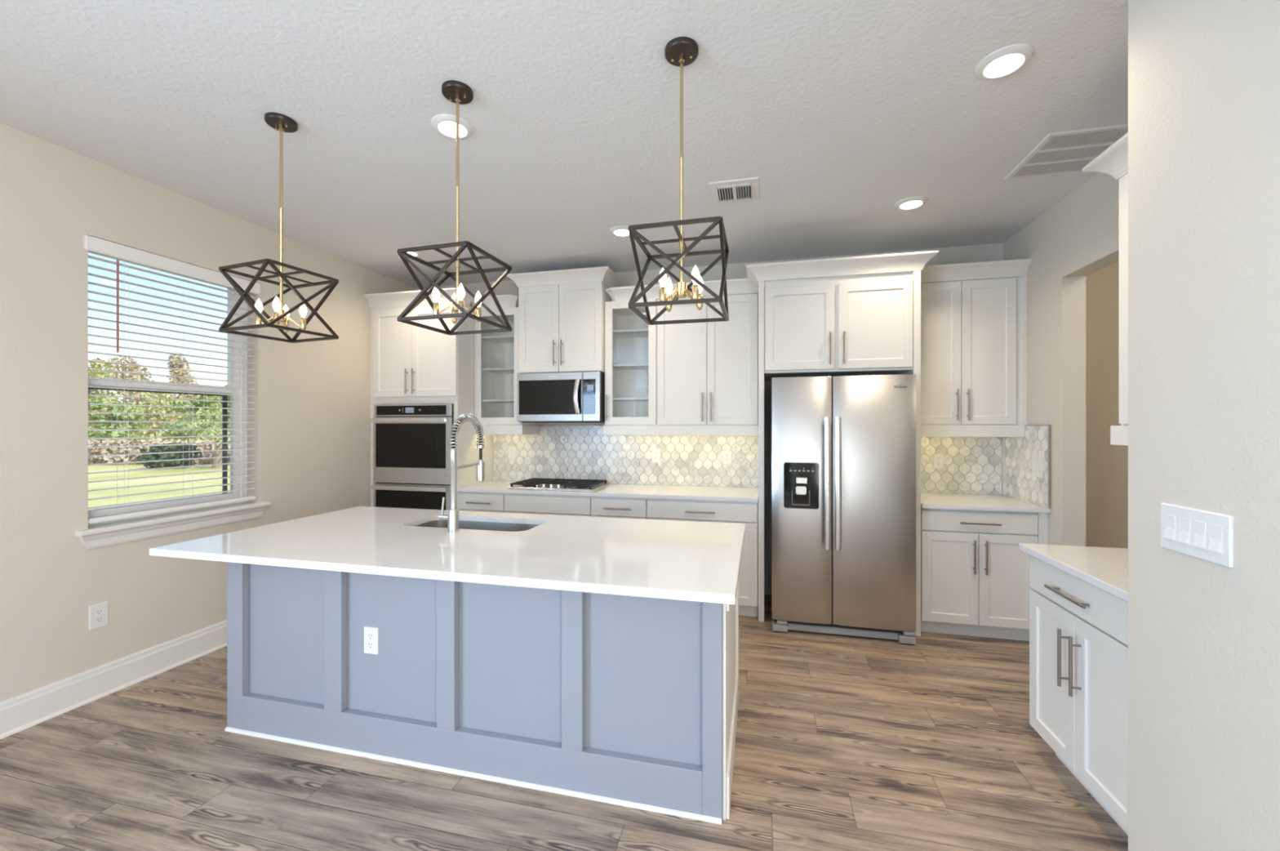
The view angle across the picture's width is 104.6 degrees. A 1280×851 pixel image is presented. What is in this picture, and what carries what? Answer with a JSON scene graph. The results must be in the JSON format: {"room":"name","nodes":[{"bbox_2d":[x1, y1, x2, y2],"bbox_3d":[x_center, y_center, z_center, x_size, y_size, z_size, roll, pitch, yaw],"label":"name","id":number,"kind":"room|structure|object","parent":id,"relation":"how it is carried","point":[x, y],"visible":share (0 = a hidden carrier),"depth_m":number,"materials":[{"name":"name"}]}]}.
{"room":"kitchen","nodes":[
{"label":"kitchen","id":0,"kind":"room"},
{"bbox_2d":[0,122,414,702],"bbox_3d":[-3.322,0.020,1.238,0.160,2.860,8.240,0,0,14],"label":"wall","id":1,"kind":"structure","parent":0,"point":[312,398],"depth_m":2.64,"materials":[{"name":"beige paint"}]},
{"bbox_2d":[88,600,108,630],"bbox_3d":[-2.894,1.017,2.645,0.007,0.128,0.078,0,0,14],"label":"wall outlet","id":2,"kind":"object","parent":1,"relation":"attached to","point":[99,612],"visible":1,"depth_m":2.64,"materials":[{"name":"white plastic"}]},
{"bbox_2d":[95,615,103,622],"bbox_3d":[-2.892,1.036,2.645,0.002,0.029,0.034,0,0,14],"label":"receptacle","id":3,"kind":"object","parent":2,"relation":"attached to","point":[98,618],"depth_m":2.65,"materials":[{"name":"grey plastic"}]},
{"bbox_2d":[95,608,103,614],"bbox_3d":[-2.892,0.998,2.645,0.002,0.029,0.034,0,0,14],"label":"receptacle","id":4,"kind":"object","parent":2,"relation":"attached to","point":[98,611],"depth_m":2.65,"materials":[{"name":"grey plastic"}]},
{"bbox_2d":[0,619,226,738],"bbox_3d":[-3.296,1.369,0.944,0.028,0.162,7.280,0,0,14],"label":"baseboard","id":5,"kind":"structure","parent":1,"relation":"attached to","point":[19,713],"depth_m":2.65,"materials":[{"name":"white wood"}]},
{"bbox_2d":[88,251,247,525],"bbox_3d":[-2.922,-0.231,3.076,0.060,1.548,0.910,0,0,14],"label":"window","id":6,"kind":"structure","parent":1,"relation":"in","point":[91,382],"depth_m":3.41,"materials":[{"name":"white plastic"}]},
{"bbox_2d":[83,235,260,523],"bbox_3d":[-2.821,-0.239,3.044,0.075,1.518,0.932,0,0,14],"label":"window blind","id":7,"kind":"object","parent":6,"relation":"attached to","point":[91,243],"visible":0.88,"depth_m":2.94,"materials":[{"name":"white plastic"}]},
{"bbox_2d":[75,501,271,548],"bbox_3d":[-2.822,0.597,3.054,0.145,0.107,1.015,0,0,14],"label":"trim","id":8,"kind":"structure","parent":1,"relation":"attached to","point":[101,535],"depth_m":2.93,"materials":[{"name":"white wood"}]},
{"bbox_2d":[0,0,1128,287],"bbox_3d":[-0.110,-1.485,0.479,6.840,0.150,8.280,0,0,14],"label":"ceiling","id":9,"kind":"structure","parent":0,"point":[843,112],"depth_m":2.24,"materials":[{"name":"white paint"}]},
{"bbox_2d":[218,111,338,342],"bbox_3d":[-1.661,-0.913,2.289,0.328,0.993,0.328,0,0,21],"label":"pendant light","id":10,"kind":"object","parent":9,"relation":"hanging from","point":[279,122],"visible":1,"depth_m":2.27,"materials":[{"name":"brown metal"}]},
{"bbox_2d":[395,248,421,257],"bbox_3d":[-1.883,-1.402,4.028,0.190,0.016,0.190,0,0,14],"label":"recessed light","id":11,"kind":"object","parent":9,"relation":"in","point":[418,253],"visible":0.32,"depth_m":4.02,"materials":[{"name":"white"}]},
{"bbox_2d":[431,114,474,139],"bbox_3d":[-0.884,-1.402,2.334,0.190,0.016,0.190,0,0,14],"label":"recessed light","id":12,"kind":"object","parent":9,"relation":"in","point":[445,125],"visible":0.91,"depth_m":2.31,"materials":[{"name":"white"}]},
{"bbox_2d":[396,80,511,334],"bbox_3d":[-0.768,-0.913,2.083,0.328,0.993,0.328,0,0,16],"label":"pendant light","id":13,"kind":"object","parent":9,"relation":"hanging from","point":[457,92],"visible":1,"depth_m":2.06,"materials":[{"name":"brown metal"}]},
{"bbox_2d":[608,225,629,236],"bbox_3d":[-0.128,-1.402,3.586,0.190,0.016,0.190,0,0,14],"label":"recessed light","id":14,"kind":"object","parent":9,"relation":"in","point":[621,230],"visible":0.74,"depth_m":3.56,"materials":[{"name":"white"}]},
{"bbox_2d":[627,36,728,324],"bbox_3d":[0.156,-0.913,1.857,0.328,0.993,0.328,0,0,14],"label":"pendant light","id":15,"kind":"object","parent":9,"relation":"hanging from","point":[680,51],"visible":1,"depth_m":1.83,"materials":[{"name":"brown metal"}]},
{"bbox_2d":[708,177,759,204],"bbox_3d":[0.570,-1.401,2.977,0.288,0.017,0.285,0,0,14],"label":"ceiling vent","id":16,"kind":"object","parent":9,"relation":"in","point":[745,189],"visible":1,"depth_m":2.96,"materials":[{"name":"silver metal"}]},
{"bbox_2d":[893,195,928,210],"bbox_3d":[1.718,-1.402,3.133,0.190,0.016,0.190,0,0,14],"label":"recessed light","id":17,"kind":"object","parent":9,"relation":"in","point":[915,202],"visible":1,"depth_m":3.11,"materials":[{"name":"white"}]},
{"bbox_2d":[973,43,1035,79],"bbox_3d":[1.413,-1.402,1.921,0.190,0.016,0.190,0,0,14],"label":"recessed light","id":18,"kind":"object","parent":9,"relation":"in","point":[1005,61],"visible":1,"depth_m":1.90,"materials":[{"name":"white plastic"}]},
{"bbox_2d":[1004,124,1128,180],"bbox_3d":[2.245,-1.405,2.558,0.443,0.010,0.460,0,0,14],"label":"ceiling vent","id":19,"kind":"object","parent":9,"relation":"in","point":[1061,153],"visible":0.84,"depth_m":2.54,"materials":[{"name":"silver metal"}]},
{"bbox_2d":[0,594,1128,850],"bbox_3d":[-0.098,1.480,0.528,6.840,0.060,8.180,0,0,14],"label":"floor","id":20,"kind":"structure","parent":0,"point":[843,742],"depth_m":2.00,"materials":[{"name":"brown wood"}]},
{"bbox_2d":[363,287,493,507],"bbox_3d":[-1.914,0.140,4.625,0.976,2.620,0.672,0,0,14],"label":"tall cabinet","id":21,"kind":"object","parent":20,"relation":"on","point":[411,364],"visible":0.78,"depth_m":4.38,"materials":[{"name":"white wood"}]},
{"bbox_2d":[370,403,453,510],"bbox_3d":[-1.944,0.524,4.598,0.776,1.421,0.640,0,0,14],"label":"double wall oven","id":22,"kind":"object","parent":21,"relation":"in","point":[411,448],"visible":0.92,"depth_m":4.32,"materials":[{"name":"silver metal"}]},
{"bbox_2d":[457,491,505,512],"bbox_3d":[-1.294,1.008,4.485,0.448,0.884,0.652,0,0,14],"label":"base cabinet","id":23,"kind":"object","parent":20,"relation":"on","point":[466,500],"visible":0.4,"depth_m":4.20,"materials":[{"name":"white wood"}]},
{"bbox_2d":[456,480,758,502],"bbox_3d":[-0.282,0.551,4.250,2.526,0.030,0.630,0,0,14],"label":"countertop","id":24,"kind":"structure","parent":23,"relation":"on","point":[611,490],"depth_m":4.08,"materials":[{"name":"stone"}]},
{"bbox_2d":[508,477,608,490],"bbox_3d":[-0.710,0.516,4.386,0.760,0.040,0.470,0,0,14],"label":"cooktop","id":25,"kind":"object","parent":24,"relation":"in","point":[534,482],"visible":1,"depth_m":4.29,"materials":[{"name":"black metal"}]},
{"bbox_2d":[224,561,738,823],"bbox_3d":[-0.725,1.008,2.500,2.368,0.884,0.883,0,0,14],"label":"kitchen island","id":26,"kind":"object","parent":20,"relation":"on","point":[628,700],"visible":0.64,"depth_m":2.05,"materials":[{"name":"grey"}]},
{"bbox_2d":[364,626,378,653],"bbox_3d":[-1.199,0.958,2.204,0.074,0.118,0.007,0,0,14],"label":"wall outlet","id":27,"kind":"object","parent":26,"relation":"attached to","point":[371,634],"visible":1,"depth_m":2.20,"materials":[{"name":"white plastic"}]},
{"bbox_2d":[367,641,373,648],"bbox_3d":[-1.200,0.978,2.201,0.034,0.029,0.002,0,0,14],"label":"receptacle","id":28,"kind":"object","parent":27,"relation":"attached to","point":[370,644],"depth_m":2.20,"materials":[{"name":"grey plastic"}]},
{"bbox_2d":[367,632,373,639],"bbox_3d":[-1.200,0.939,2.201,0.034,0.029,0.002,0,0,14],"label":"receptacle","id":29,"kind":"object","parent":27,"relation":"attached to","point":[370,635],"depth_m":2.20,"materials":[{"name":"grey plastic"}]},
{"bbox_2d":[149,506,745,604],"bbox_3d":[-0.782,0.551,2.426,2.511,0.030,1.167,0,0,14],"label":"island countertop","id":30,"kind":"structure","parent":26,"relation":"on","point":[671,559],"depth_m":2.14,"materials":[{"name":"stone"}]},
{"bbox_2d":[439,413,484,532],"bbox_3d":[-0.940,0.235,2.635,0.104,0.601,0.305,0,0,14],"label":"faucet","id":31,"kind":"object","parent":30,"relation":"on","point":[452,516],"visible":1,"depth_m":2.51,"materials":[{"name":"silver metal"}]},
{"bbox_2d":[415,519,540,531],"bbox_3d":[-0.906,0.676,2.734,0.790,0.220,0.387,0,0,14],"label":"sink","id":32,"kind":"object","parent":30,"relation":"in","point":[477,525],"visible":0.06,"depth_m":2.91,"materials":[{"name":"silver metal"}]},
{"bbox_2d":[504,493,591,516],"bbox_3d":[-0.702,1.008,4.341,0.768,0.884,0.652,0,0,14],"label":"drawer","id":33,"kind":"object","parent":20,"relation":"on","point":[535,504],"visible":0.1,"depth_m":4.06,"materials":[{"name":"white wood"}]},
{"bbox_2d":[591,496,647,519],"bbox_3d":[-0.105,1.008,4.196,0.459,0.884,0.652,0,0,14],"label":"drawer","id":34,"kind":"object","parent":20,"relation":"on","point":[601,506],"visible":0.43,"depth_m":3.92,"materials":[{"name":"white wood"}]},
{"bbox_2d":[647,497,758,616],"bbox_3d":[0.530,1.008,4.042,0.848,0.884,0.652,0,0,14],"label":"base cabinet","id":35,"kind":"object","parent":20,"relation":"on","point":[695,510],"visible":0.33,"depth_m":3.71,"materials":[{"name":"white wood"}]},
{"bbox_2d":[746,249,938,635],"bbox_3d":[1.468,0.139,3.792,1.259,2.622,0.694,0,0,14],"label":"tall cabinet","id":36,"kind":"object","parent":20,"relation":"on","point":[851,315],"visible":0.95,"depth_m":3.53,"materials":[{"name":"white"}]},
{"bbox_2d":[771,373,915,644],"bbox_3d":[1.453,0.556,3.689,0.922,1.788,0.805,0,0,14],"label":"refrigerator","id":37,"kind":"object","parent":20,"relation":"on","point":[843,447],"visible":1,"depth_m":3.35,"materials":[{"name":"grey metal"}]},
{"bbox_2d":[920,506,1048,640],"bbox_3d":[2.369,1.008,3.595,0.750,0.884,0.652,0,0,14],"label":"base cabinet","id":38,"kind":"object","parent":20,"relation":"on","point":[975,573],"visible":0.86,"depth_m":3.33,"materials":[{"name":"white wood"}]},
{"bbox_2d":[920,492,1050,512],"bbox_3d":[2.369,0.551,3.599,0.750,0.030,0.644,0,0,14],"label":"countertop","id":39,"kind":"structure","parent":38,"relation":"on","point":[928,500],"depth_m":3.40,"materials":[{"name":"stone"}]},
{"bbox_2d":[1029,554,1128,835],"bbox_3d":[1.962,1.008,1.788,0.686,0.884,0.767,0,0,14],"label":"base cabinet","id":40,"kind":"object","parent":20,"relation":"on","point":[1078,629],"visible":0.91,"depth_m":1.85,"materials":[{"name":"white wood"}]},
{"bbox_2d":[1018,542,1128,601],"bbox_3d":[1.967,0.551,1.795,0.682,0.030,0.784,0,0,14],"label":"countertop","id":41,"kind":"structure","parent":40,"relation":"on","point":[1106,568],"depth_m":1.95,"materials":[{"name":"stone"}]},
{"bbox_2d":[414,243,1128,594],"bbox_3d":[0.935,0.020,4.362,6.640,2.860,0.160,0,0,14],"label":"wall","id":42,"kind":"structure","parent":0,"point":[1106,463],"depth_m":3.69,"materials":[{"name":"beige paint"}]},
{"bbox_2d":[471,294,538,434],"bbox_3d":[-1.248,-0.536,4.597,0.484,1.237,0.412,0,0,14],"label":"upper cabinet","id":43,"kind":"object","parent":42,"relation":"attached to","point":[495,353],"visible":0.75,"depth_m":4.55,"materials":[{"name":"white wood"}]},
{"bbox_2d":[481,334,514,343],"bbox_3d":[-1.245,-0.809,4.643,0.434,0.018,0.296,0,0,14],"label":"shelf","id":44,"kind":"object","parent":43,"relation":"attached to","point":[508,339],"depth_m":4.61,"materials":[{"name":"white wood"}]},
{"bbox_2d":[481,367,514,373],"bbox_3d":[-1.245,-0.516,4.643,0.434,0.018,0.296,0,0,14],"label":"shelf","id":45,"kind":"object","parent":43,"relation":"attached to","point":[484,370],"depth_m":4.62,"materials":[{"name":"white"}]},
{"bbox_2d":[481,399,514,402],"bbox_3d":[-1.245,-0.229,4.643,0.434,0.018,0.296,0,0,14],"label":"shelf","id":46,"kind":"object","parent":43,"relation":"attached to","point":[482,400],"depth_m":4.52,"materials":[{"name":"white"}]},
{"bbox_2d":[506,266,623,373],"bbox_3d":[-0.658,-0.886,4.423,0.929,0.857,0.472,0,0,14],"label":"upper cabinet","id":47,"kind":"object","parent":42,"relation":"attached to","point":[562,313],"visible":0.95,"depth_m":4.26,"materials":[{"name":"white wood"}]},
{"bbox_2d":[517,371,604,422],"bbox_3d":[-0.662,-0.241,4.414,0.765,0.430,0.462,0,0,14],"label":"microwave","id":48,"kind":"object","parent":47,"relation":"attached to","point":[551,397],"visible":1,"depth_m":4.24,"materials":[{"name":"silver metal"}]},
{"bbox_2d":[493,425,758,487],"bbox_3d":[-0.209,0.268,4.550,2.526,0.534,0.012,0,0,14],"label":"backsplash","id":49,"kind":"structure","parent":42,"relation":"attached to","point":[557,451],"depth_m":4.52,"materials":[{"name":"tile"}]},
{"bbox_2d":[508,445,515,458],"bbox_3d":[-1.238,0.260,4.789,0.080,0.120,0.007,0,0,14],"label":"wall outlet","id":50,"kind":"object","parent":49,"relation":"attached to","point":[512,449],"visible":1,"depth_m":4.79,"materials":[{"name":"white plastic"}]},
{"bbox_2d":[652,448,660,462],"bbox_3d":[0.146,0.272,4.454,0.078,0.122,0.007,0,0,14],"label":"wall outlet","id":51,"kind":"object","parent":49,"relation":"attached to","point":[655,452],"visible":1,"depth_m":4.45,"materials":[{"name":"white plastic"}]},
{"bbox_2d":[722,449,731,464],"bbox_3d":[0.758,0.278,4.305,0.080,0.122,0.007,0,0,14],"label":"wall outlet","id":52,"kind":"object","parent":49,"relation":"attached to","point":[726,455],"visible":1,"depth_m":4.30,"materials":[{"name":"white plastic"}]},
{"bbox_2d":[604,298,657,425],"bbox_3d":[-0.049,-0.527,4.319,0.458,1.055,0.386,0,0,14],"label":"upper cabinet","id":53,"kind":"object","parent":42,"relation":"attached to","point":[630,342],"visible":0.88,"depth_m":4.40,"materials":[{"name":"white wood"}]},
{"bbox_2d":[613,328,648,337],"bbox_3d":[-0.041,-0.809,4.351,0.422,0.018,0.296,0,0,14],"label":"shelf","id":54,"kind":"object","parent":53,"relation":"attached to","point":[628,333],"depth_m":4.31,"materials":[{"name":"white"}]},
{"bbox_2d":[613,363,648,369],"bbox_3d":[-0.041,-0.516,4.351,0.422,0.018,0.296,0,0,14],"label":"shelf","id":55,"kind":"object","parent":53,"relation":"attached to","point":[630,366],"depth_m":4.29,"materials":[{"name":"white"}]},
{"bbox_2d":[613,396,648,401],"bbox_3d":[-0.041,-0.229,4.351,0.422,0.018,0.296,0,0,14],"label":"shelf","id":56,"kind":"object","parent":53,"relation":"attached to","point":[615,398],"depth_m":4.24,"materials":[{"name":"white"}]},
{"bbox_2d":[657,293,758,425],"bbox_3d":[0.574,-0.527,4.167,0.822,1.054,0.386,0,0,14],"label":"upper cabinet","id":57,"kind":"object","parent":42,"relation":"attached to","point":[708,372],"visible":0.94,"depth_m":4.01,"materials":[{"name":"white wood"}]},
{"bbox_2d":[603,425,758,435],"bbox_3d":[0.351,0.042,4.233,1.288,0.081,0.336,0,0,14],"label":"rail","id":58,"kind":"object","parent":57,"relation":"attached to","point":[731,430],"visible":1,"depth_m":4.06,"materials":[{"name":"white wood"}]},
{"bbox_2d":[605,277,758,301],"bbox_3d":[0.322,-1.105,4.059,1.262,0.100,0.108,0,0,14],"label":"crown molding","id":59,"kind":"structure","parent":57,"relation":"attached to","point":[739,286],"depth_m":4.00,"materials":[{"name":"white wood"}]},
{"bbox_2d":[920,436,1001,494],"bbox_3d":[2.437,0.268,3.908,0.736,0.534,0.012,0,0,14],"label":"backsplash","id":60,"kind":"structure","parent":42,"relation":"attached to","point":[971,464],"depth_m":3.88,"materials":[{"name":"tile"}]},
{"bbox_2d":[933,453,943,468],"bbox_3d":[2.365,0.283,3.915,0.076,0.118,0.007,0,0,14],"label":"wall outlet","id":61,"kind":"object","parent":60,"relation":"attached to","point":[938,459],"visible":1,"depth_m":3.91,"materials":[{"name":"white plastic"}]},
{"bbox_2d":[920,258,1031,436],"bbox_3d":[2.397,-0.536,3.712,0.750,1.237,0.412,0,0,14],"label":"upper cabinet","id":62,"kind":"object","parent":42,"relation":"attached to","point":[974,315],"visible":0.85,"depth_m":3.56,"materials":[{"name":"white wood"}]},
{"bbox_2d":[1003,172,1119,546],"bbox_3d":[2.570,0.020,2.564,0.125,2.860,2.565,0,0,14],"label":"wall","id":63,"kind":"structure","parent":0,"point":[1077,237],"depth_m":3.08,"materials":[{"name":"beige paint"}]},
{"bbox_2d":[1001,424,1050,507],"bbox_3d":[2.728,0.266,3.512,0.014,0.539,0.642,0,0,14],"label":"backsplash","id":64,"kind":"structure","parent":63,"relation":"attached to","point":[1018,453],"depth_m":3.44,"materials":[{"name":"tile"}]},
{"bbox_2d":[1032,458,1042,477],"bbox_3d":[2.669,0.287,3.326,0.012,0.118,0.118,0,0,14],"label":"electrical outlet","id":65,"kind":"object","parent":64,"relation":"attached to","point":[1037,464],"visible":1,"depth_m":3.31,"materials":[{"name":"white plastic"}]},
{"bbox_2d":[1082,132,1128,444],"bbox_3d":[2.098,-0.536,1.779,0.420,1.237,0.814,0,0,14],"label":"upper cabinet","id":66,"kind":"object","parent":63,"relation":"attached to","point":[1113,161],"visible":0.09,"depth_m":2.07,"materials":[{"name":"white wood"}]},
{"bbox_2d":[1128,0,1279,850],"bbox_3d":[1.281,0.020,-1.178,0.865,2.860,5.315,0,0,14],"label":"wall","id":67,"kind":"structure","parent":0,"point":[1204,75],"depth_m":1.25,"materials":[{"name":"beige paint"}]},
{"bbox_2d":[1160,502,1233,568],"bbox_3d":[1.421,0.274,1.261,0.013,0.123,0.213,0,0,14],"label":"light switch","id":68,"kind":"object","parent":67,"relation":"attached to","point":[1206,535],"visible":1,"depth_m":1.25,"materials":[{"name":"white plastic"}]},
{"label":"outside","id":69,"kind":"structure","parent":0,"visible":0},
{"bbox_2d":[88,437,232,524],"bbox_3d":[-41.946,1.850,25.617,86.390,0.200,150.000,0,0,14],"label":"ground","id":70,"kind":"structure","parent":69,"point":[99,468],"depth_m":14.82,"materials":[{"name":"green plant"}]},
{"bbox_2d":[88,356,120,431],"bbox_3d":[-34.617,-1.282,31.371,3.457,6.075,3.527,0,0,14],"label":"tree","id":71,"kind":"object","parent":70,"relation":"on","point":[94,365],"visible":0.17,"depth_m":31.22,"materials":[{"name":"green plant"}]},
{"bbox_2d":[88,394,151,445],"bbox_3d":[-28.872,0.015,27.117,3.210,3.490,3.524,0,0,14],"label":"tree","id":72,"kind":"object","parent":70,"relation":"on","point":[97,399],"visible":0.65,"depth_m":26.96,"materials":[{"name":"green plant"}]},
{"bbox_2d":[106,355,189,439],"bbox_3d":[-36.514,-1.720,37.522,6.032,6.950,5.856,0,0,14],"label":"tree","id":73,"kind":"object","parent":70,"relation":"on","point":[120,367],"visible":0.27,"depth_m":36.09,"materials":[{"name":"brown plant"}]},
{"bbox_2d":[88,437,230,464],"bbox_3d":[-22.071,1.251,22.592,12.504,1.414,2.025,0,0,0],"label":"dry brush","id":74,"kind":"object","parent":70,"relation":"on","point":[119,450],"visible":0.23,"depth_m":22.21,"materials":[{"name":"beige plant"}]},
{"bbox_2d":[120,391,212,440],"bbox_3d":[-30.653,-0.359,32.355,5.477,4.235,4.009,0,0,-31],"label":"tree","id":75,"kind":"object","parent":70,"relation":"on","point":[148,401],"visible":0.41,"depth_m":31.38,"materials":[{"name":"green plant"}]},
{"bbox_2d":[136,442,203,468],"bbox_3d":[-19.106,1.250,20.148,1.654,1.083,1.896,0,0,-10],"label":"shrub","id":76,"kind":"object","parent":70,"relation":"on","point":[168,447],"visible":0.78,"depth_m":19.82,"materials":[{"name":"green plant"}]},
{"bbox_2d":[157,351,200,425],"bbox_3d":[-43.934,-2.633,47.545,4.169,8.774,3.253,0,0,-24],"label":"tree","id":77,"kind":"object","parent":70,"relation":"on","point":[171,364],"visible":0.3,"depth_m":47.00,"materials":[{"name":"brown plant"}]},
{"bbox_2d":[150,395,230,444],"bbox_3d":[-24.911,-0.096,27.783,4.070,3.711,3.337,0,0,-15],"label":"tree","id":78,"kind":"object","parent":70,"relation":"on","point":[175,402],"visible":0.61,"depth_m":27.45,"materials":[{"name":"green plant"}]},
{"bbox_2d":[166,384,230,440],"bbox_3d":[-31.602,-0.758,37.805,5.465,5.031,6.835,0,0,14],"label":"tree","id":79,"kind":"object","parent":70,"relation":"on","point":[228,396],"visible":0.04,"depth_m":37.30,"materials":[{"name":"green plant"}]},
{"bbox_2d":[184,419,230,467],"bbox_3d":[-17.455,0.761,20.416,2.235,2.014,2.263,0,0,14],"label":"palm tree","id":80,"kind":"object","parent":70,"relation":"on","point":[209,425],"visible":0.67,"depth_m":20.25,"materials":[{"name":"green plant"}]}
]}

